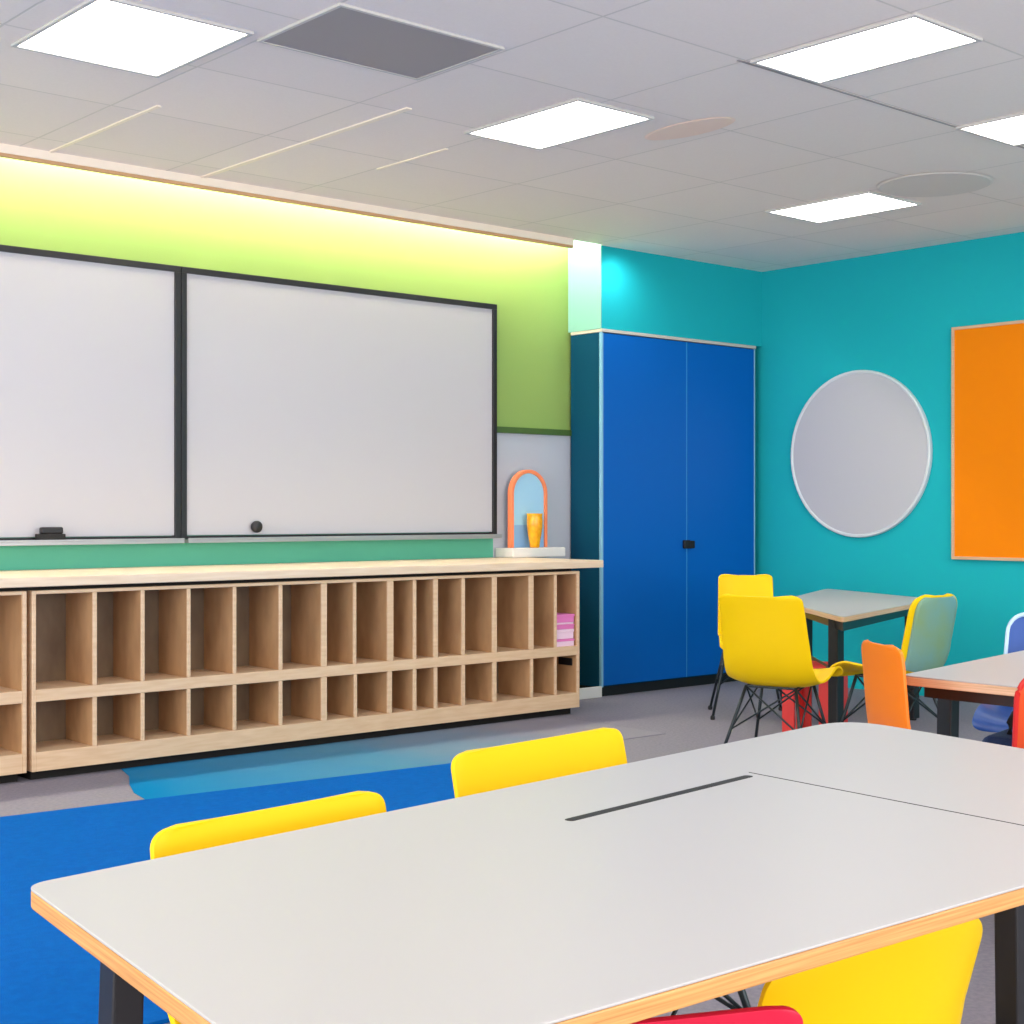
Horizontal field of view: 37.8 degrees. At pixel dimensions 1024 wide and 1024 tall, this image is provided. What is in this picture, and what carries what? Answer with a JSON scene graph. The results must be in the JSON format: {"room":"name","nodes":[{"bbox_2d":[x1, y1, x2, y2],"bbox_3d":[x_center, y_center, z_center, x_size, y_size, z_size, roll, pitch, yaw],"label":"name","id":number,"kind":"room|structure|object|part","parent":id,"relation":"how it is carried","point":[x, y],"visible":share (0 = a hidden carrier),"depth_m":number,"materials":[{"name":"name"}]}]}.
{"room":"classroom","nodes":[
{"label":"classroom","id":0,"kind":"room"},
{"bbox_2d":[0,157,570,429],"bbox_3d":[-3.139,-0.500,7.325,12.950,3.500,0.150,0,0,-41],"label":"wall","id":1,"kind":"structure","parent":0,"point":[43,206],"depth_m":8.95,"materials":[{"name":"green paint"}]},
{"bbox_2d":[0,244,184,545],"bbox_3d":[-2.713,-0.597,7.516,2.343,1.537,0.105,0,0,-41],"label":"whiteboard","id":2,"kind":"object","parent":1,"relation":"attached to","point":[90,346],"visible":1,"depth_m":7.95,"materials":[{"name":"grey"}]},
{"bbox_2d":[35,527,65,539],"bbox_3d":[-2.398,0.116,7.762,0.150,0.075,0.044,0,0,-41],"label":"eraser","id":3,"kind":"object","parent":2,"relation":"on","point":[46,533],"visible":1,"depth_m":7.74,"materials":[{"name":"black plastic"}]},
{"bbox_2d":[0,538,184,545],"bbox_3d":[-2.712,0.158,7.515,2.323,0.028,0.103,0,0,-41],"label":"marker tray","id":4,"kind":"object","parent":2,"relation":"on","point":[3,541],"depth_m":7.87,"materials":[{"name":"silver metal"}]},
{"bbox_2d":[0,532,492,570],"bbox_3d":[-4.040,0.350,6.430,10.415,0.600,0.006,0,0,-41],"label":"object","id":5,"kind":"structure","parent":1,"relation":"attached to","point":[35,557],"depth_m":8.57,"materials":[{"name":"teal paint"}]},
{"bbox_2d":[181,266,501,542],"bbox_3d":[-0.961,-0.597,9.055,2.313,1.537,0.105,0,0,-41],"label":"whiteboard","id":6,"kind":"object","parent":1,"relation":"attached to","point":[321,411],"visible":0.88,"depth_m":8.98,"materials":[{"name":"grey"}]},
{"bbox_2d":[251,521,262,532],"bbox_3d":[-1.471,0.085,8.608,0.068,0.068,0.042,0,0,-41],"label":"magnet","id":7,"kind":"object","parent":6,"relation":"attached to","point":[256,526],"visible":1,"depth_m":8.59,"materials":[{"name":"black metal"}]},
{"bbox_2d":[185,534,501,542],"bbox_3d":[-0.960,0.158,9.054,2.293,0.028,0.103,0,0,-41],"label":"marker tray","id":8,"kind":"object","parent":6,"relation":"on","point":[226,538],"depth_m":8.87,"materials":[{"name":"silver metal"}]},
{"bbox_2d":[493,433,570,558],"bbox_3d":[0.145,0.062,10.105,0.725,1.175,0.006,0,0,-41],"label":"wall panel","id":9,"kind":"object","parent":1,"relation":"attached to","point":[549,456],"depth_m":10.17,"materials":[{"name":"grey"}]},
{"bbox_2d":[497,426,571,435],"bbox_3d":[0.141,-0.545,10.086,0.693,0.040,0.030,0,0,-41],"label":"trim","id":10,"kind":"structure","parent":1,"relation":"attached to","point":[517,430],"depth_m":10.07,"materials":[{"name":"green"}]},
{"bbox_2d":[568,240,601,332],"bbox_3d":[0.496,-1.710,10.205,0.006,0.940,0.320,0,0,-41],"label":"wall","id":11,"kind":"structure","parent":1,"relation":"attached to","point":[585,258],"depth_m":10.20,"materials":[{"name":"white paint"}]},
{"bbox_2d":[0,681,996,1023],"bbox_3d":[0.655,1.300,3.005,12.950,0.100,11.650,0,0,-41],"label":"floor","id":12,"kind":"structure","parent":0,"point":[683,714],"depth_m":8.36,"materials":[{"name":"grey carpet"}]},
{"bbox_2d":[0,591,26,783],"bbox_3d":[-3.325,0.807,6.489,2.168,0.885,0.820,0,0,-41],"label":"cubby shelf","id":13,"kind":"object","parent":12,"relation":"on","point":[13,604],"visible":1,"depth_m":6.91,"materials":[{"name":"brown wood"}]},
{"bbox_3d":[-3.325,0.373,6.489,2.128,0.017,0.820,0,0,-41],"label":"panel","id":14,"kind":"part","parent":13,"relation":"part of","materials":[{"name":"brown wood"}]},
{"bbox_3d":[-3.153,0.854,6.294,2.128,0.057,0.300,0,0,-41],"label":"shelf","id":15,"kind":"part","parent":13,"relation":"part of","materials":[{"name":"brown wood"}]},
{"bbox_3d":[-3.325,1.160,6.489,2.128,0.090,0.820,0,0,-41],"label":"board","id":16,"kind":"part","parent":13,"relation":"part of","materials":[{"name":"brown wood"}]},
{"bbox_2d":[0,763,454,1023],"bbox_3d":[-2.491,1.244,3.988,8.520,0.011,2.680,0,0,-41],"label":"rug","id":17,"kind":"object","parent":12,"relation":"on","point":[46,977],"visible":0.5,"depth_m":5.46,"materials":[{"name":"blue carpet"}]},
{"bbox_2d":[150,791,385,1023],"bbox_3d":[-0.265,0.881,2.460,0.425,0.738,0.518,0,0,42],"label":"shell chair","id":18,"kind":"object","parent":12,"relation":"on","point":[180,838],"visible":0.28,"depth_m":2.57,"materials":[{"name":"yellow plastic"}]},
{"bbox_2d":[17,571,578,779],"bbox_3d":[-1.172,0.807,8.380,3.512,0.885,0.820,0,0,-41],"label":"cubby shelf","id":19,"kind":"object","parent":12,"relation":"on","point":[118,677],"visible":1,"depth_m":7.98,"materials":[{"name":"brown wood"}]},
{"bbox_3d":[-2.484,0.785,7.228,0.020,0.840,0.820,0,0,-41],"label":"panel","id":20,"kind":"part","parent":19,"relation":"part of","materials":[{"name":"brown wood"}]},
{"bbox_3d":[-1.104,0.749,8.302,3.472,0.733,0.012,0,0,-41],"label":"panel","id":21,"kind":"part","parent":19,"relation":"part of","materials":[{"name":"brown wood"}]},
{"bbox_2d":[0,569,570,590],"bbox_3d":[-2.015,0.355,7.659,5.680,0.019,0.750,0,0,-41],"label":"batten","id":22,"kind":"object","parent":19,"relation":"on","point":[543,570],"visible":0.22,"depth_m":7.80,"materials":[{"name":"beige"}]},
{"bbox_2d":[0,557,602,587],"bbox_3d":[-1.960,0.323,7.673,5.980,0.046,0.867,0,0,-41],"label":"countertop","id":23,"kind":"structure","parent":22,"relation":"on","point":[192,573],"depth_m":7.92,"materials":[{"name":"white laminate"}]},
{"bbox_2d":[495,547,564,557],"bbox_3d":[0.124,0.268,9.951,0.470,0.062,0.180,0,0,-41],"label":"ledge","id":24,"kind":"object","parent":23,"relation":"on","point":[541,551],"visible":1,"depth_m":9.84,"materials":[{"name":"white paint"}]},
{"bbox_2d":[508,470,546,547],"bbox_3d":[0.105,-0.023,9.981,0.325,0.520,0.040,0,0,-41],"label":"arched mirror","id":25,"kind":"object","parent":24,"relation":"on","point":[527,489],"visible":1,"depth_m":9.95,"materials":[{"name":"orange mirror"}]},
{"bbox_2d":[527,513,542,547],"bbox_3d":[0.150,0.123,9.914,0.107,0.228,0.107,0,0,-41],"label":"vase","id":26,"kind":"object","parent":24,"relation":"on","point":[534,520],"visible":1,"depth_m":9.88,"materials":[{"name":"orange glass"}]},
{"bbox_3d":[-1.172,0.373,8.380,3.472,0.017,0.820,0,0,-41],"label":"panel","id":27,"kind":"part","parent":19,"relation":"part of","materials":[{"name":"brown wood"}]},
{"bbox_3d":[-1.001,0.854,8.185,3.472,0.057,0.300,0,0,-41],"label":"shelf","id":28,"kind":"part","parent":19,"relation":"part of","materials":[{"name":"brown wood"}]},
{"bbox_3d":[-1.172,1.160,8.380,3.472,0.090,0.820,0,0,-41],"label":"board","id":29,"kind":"part","parent":19,"relation":"part of","materials":[{"name":"brown wood"}]},
{"bbox_2d":[558,657,571,665],"bbox_3d":[0.332,0.927,9.288,0.008,0.045,0.120,0,0,-41],"label":"label holder","id":30,"kind":"object","parent":19,"relation":"attached to","point":[561,660],"visible":0.96,"depth_m":9.29,"materials":[{"name":"black plastic"}]},
{"bbox_2d":[557,638,574,646],"bbox_3d":[0.268,0.802,9.236,0.156,0.044,0.181,0,0,-41],"label":"box","id":31,"kind":"object","parent":19,"relation":"on","point":[560,642],"visible":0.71,"depth_m":9.17,"materials":[{"name":"pink"}]},
{"bbox_2d":[557,629,573,638],"bbox_3d":[0.266,0.750,9.239,0.156,0.059,0.181,0,0,-41],"label":"box","id":32,"kind":"object","parent":31,"relation":"on","point":[563,633],"visible":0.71,"depth_m":9.17,"materials":[{"name":"pink"}]},
{"bbox_2d":[557,632,572,638],"bbox_3d":[0.266,0.759,9.239,0.150,0.041,0.175,0,0,-41],"label":"tray","id":33,"kind":"object","parent":32,"relation":"on","point":[560,635],"depth_m":9.17,"materials":[{"name":"pink"}]},
{"bbox_3d":[0.266,0.730,9.239,0.156,0.018,0.181,0,0,-41],"label":"lid","id":34,"kind":"part","parent":32,"relation":"part of","materials":[{"name":"pink"}]},
{"bbox_2d":[557,624,574,629],"bbox_3d":[0.268,0.705,9.236,0.156,0.029,0.181,0,0,-41],"label":"box","id":35,"kind":"object","parent":32,"relation":"on","point":[562,626],"visible":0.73,"depth_m":9.17,"materials":[{"name":"pink"}]},
{"bbox_2d":[557,622,572,624],"bbox_3d":[0.266,0.684,9.238,0.156,0.011,0.181,0,0,-41],"label":"box","id":36,"kind":"object","parent":35,"relation":"on","point":[563,622],"visible":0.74,"depth_m":9.17,"materials":[{"name":"pink"}]},
{"bbox_2d":[557,613,574,622],"bbox_3d":[0.268,0.653,9.236,0.156,0.049,0.181,0,0,-41],"label":"box","id":37,"kind":"object","parent":36,"relation":"on","point":[561,617],"visible":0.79,"depth_m":9.17,"materials":[{"name":"pink"}]},
{"bbox_2d":[557,616,573,622],"bbox_3d":[0.268,0.660,9.236,0.150,0.034,0.175,0,0,-41],"label":"tray","id":38,"kind":"object","parent":37,"relation":"on","point":[560,619],"depth_m":9.17,"materials":[{"name":"pink"}]},
{"bbox_3d":[0.268,0.636,9.236,0.156,0.015,0.181,0,0,-41],"label":"lid","id":39,"kind":"part","parent":37,"relation":"part of","materials":[{"name":"pink"}]},
{"bbox_2d":[557,641,573,646],"bbox_3d":[0.268,0.809,9.236,0.150,0.031,0.175,0,0,-41],"label":"tray","id":40,"kind":"object","parent":31,"relation":"on","point":[559,643],"depth_m":9.17,"materials":[{"name":"pink"}]},
{"bbox_3d":[0.268,0.787,9.236,0.156,0.013,0.181,0,0,-41],"label":"lid","id":41,"kind":"part","parent":31,"relation":"part of","materials":[{"name":"pink"}]},
{"bbox_3d":[0.140,0.785,9.532,0.020,0.840,0.820,0,0,-41],"label":"panel","id":42,"kind":"part","parent":19,"relation":"part of","materials":[{"name":"brown wood"}]},
{"bbox_2d":[121,716,664,798],"bbox_3d":[-0.621,1.248,7.739,3.120,0.003,0.950,0,0,-41],"label":"rug","id":43,"kind":"object","parent":12,"relation":"on","point":[435,747],"visible":0.86,"depth_m":7.55,"materials":[{"name":"blue carpet"}]},
{"bbox_2d":[31,722,1023,1023],"bbox_3d":[0.355,0.890,2.562,2.381,0.721,1.207,0,0,-41],"label":"table","id":44,"kind":"object","parent":12,"relation":"on","point":[633,892],"visible":1,"depth_m":2.09,"materials":[{"name":"grey laminate"}]},
{"bbox_3d":[-0.525,0.899,1.976,0.065,0.678,0.051,0,0,-41],"label":"leg","id":45,"kind":"part","parent":44,"relation":"part of","materials":[{"name":"black metal"}]},
{"bbox_3d":[0.879,0.899,2.622,0.054,0.678,0.048,0,0,-41],"label":"leg","id":46,"kind":"part","parent":44,"relation":"part of","materials":[{"name":"black metal"}]},
{"bbox_2d":[579,686,601,699],"bbox_3d":[0.419,1.212,9.924,0.486,0.075,0.020,0,0,-41],"label":"baseboard","id":47,"kind":"structure","parent":12,"relation":"on","point":[589,692],"depth_m":10.00,"materials":[{"name":"white paint"}]},
{"bbox_2d":[451,727,750,1015],"bbox_3d":[0.248,0.876,3.147,0.525,0.747,0.577,0,0,42],"label":"shell chair","id":48,"kind":"object","parent":12,"relation":"on","point":[475,771],"visible":0.25,"depth_m":3.28,"materials":[{"name":"yellow plastic"}]},
{"bbox_3d":[0.499,1.052,3.154,0.143,0.377,0.017,0,0,-3],"label":"leg","id":49,"kind":"part","parent":48,"relation":"part of","materials":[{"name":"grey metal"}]},
{"bbox_2d":[571,328,755,695],"bbox_3d":[1.120,0.005,10.721,1.620,2.489,0.326,0,0,-41],"label":"tall cabinet","id":50,"kind":"object","parent":12,"relation":"on","point":[663,427],"visible":0.91,"depth_m":10.44,"materials":[{"name":"blue"}]},
{"bbox_3d":[0.925,-0.018,10.382,0.835,2.387,0.020,0,0,-41],"label":"door","id":51,"kind":"part","parent":50,"relation":"part of","materials":[{"name":"blue"}]},
{"bbox_3d":[1.113,-1.228,10.729,1.620,0.022,0.306,0,0,-41],"label":"trim","id":52,"kind":"part","parent":50,"relation":"part of","materials":[{"name":"beige"}]},
{"bbox_3d":[1.521,-0.018,10.905,0.735,2.387,0.020,0,0,-41],"label":"door","id":53,"kind":"part","parent":50,"relation":"part of","materials":[{"name":"blue"}]},
{"bbox_2d":[631,1005,802,1023],"bbox_3d":[0.176,0.945,2.095,0.468,0.611,0.418,0,0,-17],"label":"shell chair","id":54,"kind":"object","parent":12,"relation":"on","point":[781,1014],"visible":0.94,"depth_m":1.91,"materials":[{"name":"red plastic"}]},
{"bbox_2d":[708,574,781,719],"bbox_3d":[1.450,0.821,9.195,0.468,0.859,0.525,0,0,6],"label":"shell chair","id":55,"kind":"object","parent":12,"relation":"on","point":[762,584],"visible":0.34,"depth_m":9.42,"materials":[{"name":"yellow plastic"}]},
{"bbox_3d":[1.291,1.030,9.371,0.016,0.421,0.190,0,0,-25],"label":"leg","id":56,"kind":"part","parent":55,"relation":"part of","materials":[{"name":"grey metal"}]},
{"bbox_3d":[1.257,1.024,9.033,0.144,0.432,0.017,0,0,-39],"label":"leg","id":57,"kind":"part","parent":55,"relation":"part of","materials":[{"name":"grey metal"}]},
{"bbox_3d":[1.639,1.030,9.336,0.107,0.422,0.166,0,0,6],"label":"leg","id":58,"kind":"part","parent":55,"relation":"part of","materials":[{"name":"grey metal"}]},
{"bbox_2d":[719,593,842,743],"bbox_3d":[1.305,0.823,7.346,0.498,0.854,0.480,0,0,34],"label":"shell chair","id":59,"kind":"object","parent":12,"relation":"on","point":[765,640],"visible":0.93,"depth_m":7.20,"materials":[{"name":"yellow plastic"}]},
{"bbox_3d":[1.079,1.045,7.321,0.180,0.393,0.017,0,0,-23],"label":"leg","id":60,"kind":"part","parent":59,"relation":"part of","materials":[{"name":"grey metal"}]},
{"bbox_3d":[1.251,1.034,7.582,0.017,0.413,0.139,0,0,-14],"label":"leg","id":61,"kind":"part","parent":59,"relation":"part of","materials":[{"name":"grey metal"}]},
{"bbox_3d":[1.318,0.845,7.368,0.270,0.034,0.213,0,0,34],"label":"seat frame","id":62,"kind":"part","parent":59,"relation":"part of","materials":[{"name":"grey metal"}]},
{"bbox_3d":[1.370,1.045,7.128,0.017,0.393,0.180,0,0,0],"label":"leg","id":63,"kind":"part","parent":59,"relation":"part of","materials":[{"name":"grey metal"}]},
{"bbox_3d":[1.543,1.034,7.389,0.139,0.413,0.017,0,0,-9],"label":"leg","id":64,"kind":"part","parent":59,"relation":"part of","materials":[{"name":"grey metal"}]},
{"bbox_2d":[782,661,847,731],"bbox_3d":[1.680,1.045,8.280,0.300,0.410,0.300,0,0,32],"label":"stool","id":65,"kind":"object","parent":12,"relation":"on","point":[788,707],"visible":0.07,"depth_m":8.22,"materials":[{"name":"red plastic"}]},
{"bbox_3d":[1.536,1.062,8.246,0.070,0.375,0.070,0,0,32],"label":"leg","id":66,"kind":"part","parent":65,"relation":"part of","materials":[{"name":"red plastic"}]},
{"bbox_3d":[1.645,1.062,8.425,0.070,0.375,0.070,0,0,32],"label":"leg","id":67,"kind":"part","parent":65,"relation":"part of","materials":[{"name":"red plastic"}]},
{"bbox_3d":[1.680,0.858,8.280,0.300,0.035,0.300,0,0,32],"label":"seat","id":68,"kind":"part","parent":65,"relation":"part of","materials":[{"name":"red plastic"}]},
{"bbox_3d":[1.715,1.062,8.136,0.070,0.375,0.070,0,0,32],"label":"leg","id":69,"kind":"part","parent":65,"relation":"part of","materials":[{"name":"red plastic"}]},
{"bbox_3d":[1.825,1.062,8.315,0.070,0.375,0.070,0,0,32],"label":"leg","id":70,"kind":"part","parent":65,"relation":"part of","materials":[{"name":"red plastic"}]},
{"bbox_2d":[796,589,918,722],"bbox_3d":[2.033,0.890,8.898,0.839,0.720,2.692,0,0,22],"label":"table","id":71,"kind":"object","parent":12,"relation":"on","point":[841,611],"visible":0.55,"depth_m":8.28,"materials":[{"name":"grey laminate"}]},
{"bbox_3d":[1.737,0.899,8.849,0.066,0.677,0.062,0,0,-41],"label":"leg","id":72,"kind":"part","parent":71,"relation":"part of","materials":[{"name":"black metal"}]},
{"bbox_3d":[1.702,0.899,7.849,0.079,0.677,0.073,0,0,-41],"label":"leg","id":73,"kind":"part","parent":71,"relation":"part of","materials":[{"name":"black metal"}]},
{"bbox_3d":[2.404,0.899,8.980,0.066,0.677,0.065,0,0,-41],"label":"leg","id":74,"kind":"part","parent":71,"relation":"part of","materials":[{"name":"black metal"}]},
{"bbox_2d":[757,919,982,1023],"bbox_3d":[0.485,0.954,2.498,0.540,0.592,0.425,0,0,-36],"label":"shell chair","id":75,"kind":"object","parent":12,"relation":"on","point":[924,979],"visible":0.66,"depth_m":2.33,"materials":[{"name":"yellow plastic"}]},
{"bbox_2d":[861,640,910,729],"bbox_3d":[1.377,0.832,4.796,0.440,0.835,0.468,0,0,-9],"label":"shell chair","id":76,"kind":"object","parent":12,"relation":"on","point":[884,671],"visible":0.27,"depth_m":4.71,"materials":[{"name":"orange plastic"}]},
{"bbox_2d":[830,593,956,721],"bbox_3d":[1.915,0.824,7.446,0.468,0.852,0.540,0,0,-38],"label":"shell chair","id":77,"kind":"object","parent":12,"relation":"on","point":[930,621],"visible":0.77,"depth_m":7.25,"materials":[{"name":"yellow plastic"}]},
{"bbox_3d":[1.661,1.026,7.484,0.144,0.429,0.017,0,0,7],"label":"leg","id":78,"kind":"part","parent":77,"relation":"part of","materials":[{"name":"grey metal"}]},
{"bbox_2d":[906,650,1023,737],"bbox_3d":[2.175,0.890,5.337,0.987,0.720,2.130,0,0,43],"label":"table","id":79,"kind":"object","parent":12,"relation":"on","point":[994,680],"visible":0.52,"depth_m":4.86,"materials":[{"name":"grey laminate"}]},
{"bbox_3d":[1.493,0.900,5.129,0.067,0.675,0.062,0,0,-41],"label":"leg","id":80,"kind":"part","parent":79,"relation":"part of","materials":[{"name":"black metal"}]},
{"bbox_2d":[982,711,1012,746],"bbox_3d":[1.815,0.981,5.339,0.233,0.539,0.337,0,0,37],"label":"chair","id":81,"kind":"object","parent":12,"relation":"on","point":[1004,737],"visible":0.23,"depth_m":5.27,"materials":[{"name":"blue fabric"}]},
{"bbox_3d":[1.800,0.754,5.350,0.028,0.086,0.128,0,0,37],"label":"handle","id":82,"kind":"part","parent":81,"relation":"part of","materials":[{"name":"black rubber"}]},
{"bbox_2d":[972,612,1023,731],"bbox_3d":[2.111,0.829,5.836,0.483,0.843,0.528,0,0,33],"label":"shell chair","id":83,"kind":"object","parent":12,"relation":"on","point":[987,717],"visible":0.47,"depth_m":5.87,"materials":[{"name":"blue plastic"}]},
{"bbox_2d":[1012,678,1023,748],"bbox_3d":[1.577,0.826,4.028,0.474,0.848,0.528,0,0,14],"label":"shell chair","id":84,"kind":"object","parent":12,"relation":"on","point":[1018,709],"visible":0.17,"depth_m":3.88,"materials":[{"name":"red plastic"}]},
{"bbox_2d":[0,0,1023,271],"bbox_3d":[0.777,-1.840,2.865,12.950,0.080,11.280,0,0,-41],"label":"ceiling","id":85,"kind":"structure","parent":0,"point":[705,197],"depth_m":6.85,"materials":[{"name":"tile"}]},
{"bbox_2d":[49,105,160,152],"bbox_3d":[-1.932,-1.797,7.034,0.020,0.006,1.120,0,0,-41],"label":"trim","id":86,"kind":"structure","parent":85,"relation":"attached to","point":[156,106],"depth_m":6.99,"materials":[{"name":"beige metal"}]},
{"bbox_2d":[11,0,253,77],"bbox_3d":[-1.446,-1.794,5.670,0.626,0.012,0.746,0,0,-41],"label":"recessed light","id":87,"kind":"object","parent":85,"relation":"in","point":[124,35],"visible":1,"depth_m":5.64,"materials":[{"name":"white plastic"}]},
{"bbox_2d":[0,143,573,247],"bbox_3d":[-3.661,-1.788,6.290,10.800,0.064,0.035,0,0,-41],"label":"trim","id":88,"kind":"structure","parent":85,"relation":"attached to","point":[4,148],"depth_m":8.29,"materials":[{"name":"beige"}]},
{"bbox_2d":[200,107,411,177],"bbox_3d":[-1.058,-1.797,7.335,0.030,0.006,1.820,0,0,-41],"label":"trim","id":89,"kind":"structure","parent":85,"relation":"attached to","point":[405,109],"depth_m":7.24,"materials":[{"name":"beige metal"}]},
{"bbox_2d":[257,2,504,79],"bbox_3d":[-0.500,-1.795,5.737,0.770,0.010,0.550,0,0,-41],"label":"ceiling vent","id":90,"kind":"object","parent":85,"relation":"in","point":[341,32],"visible":1,"depth_m":5.70,"materials":[{"name":"grey metal"}]},
{"bbox_2d":[376,148,447,169],"bbox_3d":[-0.514,-1.797,7.614,0.015,0.006,0.580,0,0,-41],"label":"trim","id":91,"kind":"structure","parent":85,"relation":"attached to","point":[444,149],"depth_m":7.60,"materials":[{"name":"beige metal"}]},
{"bbox_2d":[464,97,654,149],"bbox_3d":[0.212,-1.794,6.934,0.486,0.012,0.776,0,0,-41],"label":"recessed light","id":92,"kind":"object","parent":85,"relation":"in","point":[577,118],"visible":1,"depth_m":6.89,"materials":[{"name":"white plastic"}]},
{"bbox_2d":[645,117,734,139],"bbox_3d":[0.830,-1.796,7.011,0.226,0.006,0.533,0,0,-41],"label":"ceiling disc","id":93,"kind":"object","parent":85,"relation":"attached to","point":[699,126],"visible":1,"depth_m":6.99,"materials":[{"name":"beige"}]},
{"bbox_2d":[765,191,921,222],"bbox_3d":[1.950,-1.794,8.812,0.516,0.012,0.746,0,0,-41],"label":"recessed light","id":94,"kind":"object","parent":85,"relation":"in","point":[866,202],"visible":1,"depth_m":8.79,"materials":[{"name":"white plastic"}]},
{"bbox_2d":[750,12,982,83],"bbox_3d":[1.369,-1.794,5.814,0.446,0.012,0.766,0,0,-41],"label":"recessed light","id":95,"kind":"object","parent":85,"relation":"in","point":[915,35],"visible":1,"depth_m":5.78,"materials":[{"name":"white plastic"}]},
{"bbox_2d":[737,59,1023,148],"bbox_3d":[2.252,-1.798,7.135,3.600,0.003,0.014,0,0,-41],"label":"trim","id":96,"kind":"structure","parent":85,"relation":"attached to","point":[739,60],"depth_m":6.45,"materials":[{"name":"grey metal"}]},
{"bbox_2d":[876,172,993,196],"bbox_3d":[2.317,-1.794,8.197,0.620,0.011,0.620,0,0,-41],"label":"ceiling disc","id":97,"kind":"object","parent":85,"relation":"attached to","point":[931,184],"visible":1,"depth_m":8.16,"materials":[{"name":"white"}]},
{"bbox_2d":[955,112,1023,146],"bbox_3d":[2.517,-1.794,6.855,0.506,0.012,0.776,0,0,-41],"label":"recessed light","id":98,"kind":"object","parent":85,"relation":"in","point":[1009,129],"visible":1,"depth_m":7.00,"materials":[{"name":"white plastic"}]},
{"bbox_2d":[570,246,761,346],"bbox_3d":[1.134,-1.720,10.764,1.690,0.960,0.320,0,0,-41],"label":"wall","id":99,"kind":"structure","parent":0,"point":[648,293],"depth_m":10.59,"materials":[{"name":"teal paint"}]},
{"bbox_2d":[755,232,1023,695],"bbox_3d":[5.514,-0.315,7.171,0.150,3.130,11.500,0,0,-41],"label":"wall","id":100,"kind":"structure","parent":0,"point":[893,314],"depth_m":10.39,"materials":[{"name":"teal paint"}]},
{"bbox_2d":[791,370,932,537],"bbox_3d":[2.442,-0.410,10.529,0.033,1.180,1.180,0,0,-41],"label":"round board","id":101,"kind":"object","parent":100,"relation":"attached to","point":[862,450],"visible":1,"depth_m":10.50,"materials":[{"name":"grey"}]},
{"bbox_2d":[951,320,1023,560],"bbox_3d":[3.367,-0.458,9.478,0.029,1.545,1.300,0,0,-41],"label":"board","id":102,"kind":"object","parent":100,"relation":"attached to","point":[987,360],"visible":1,"depth_m":9.77,"materials":[{"name":"orange fabric"}]}
]}

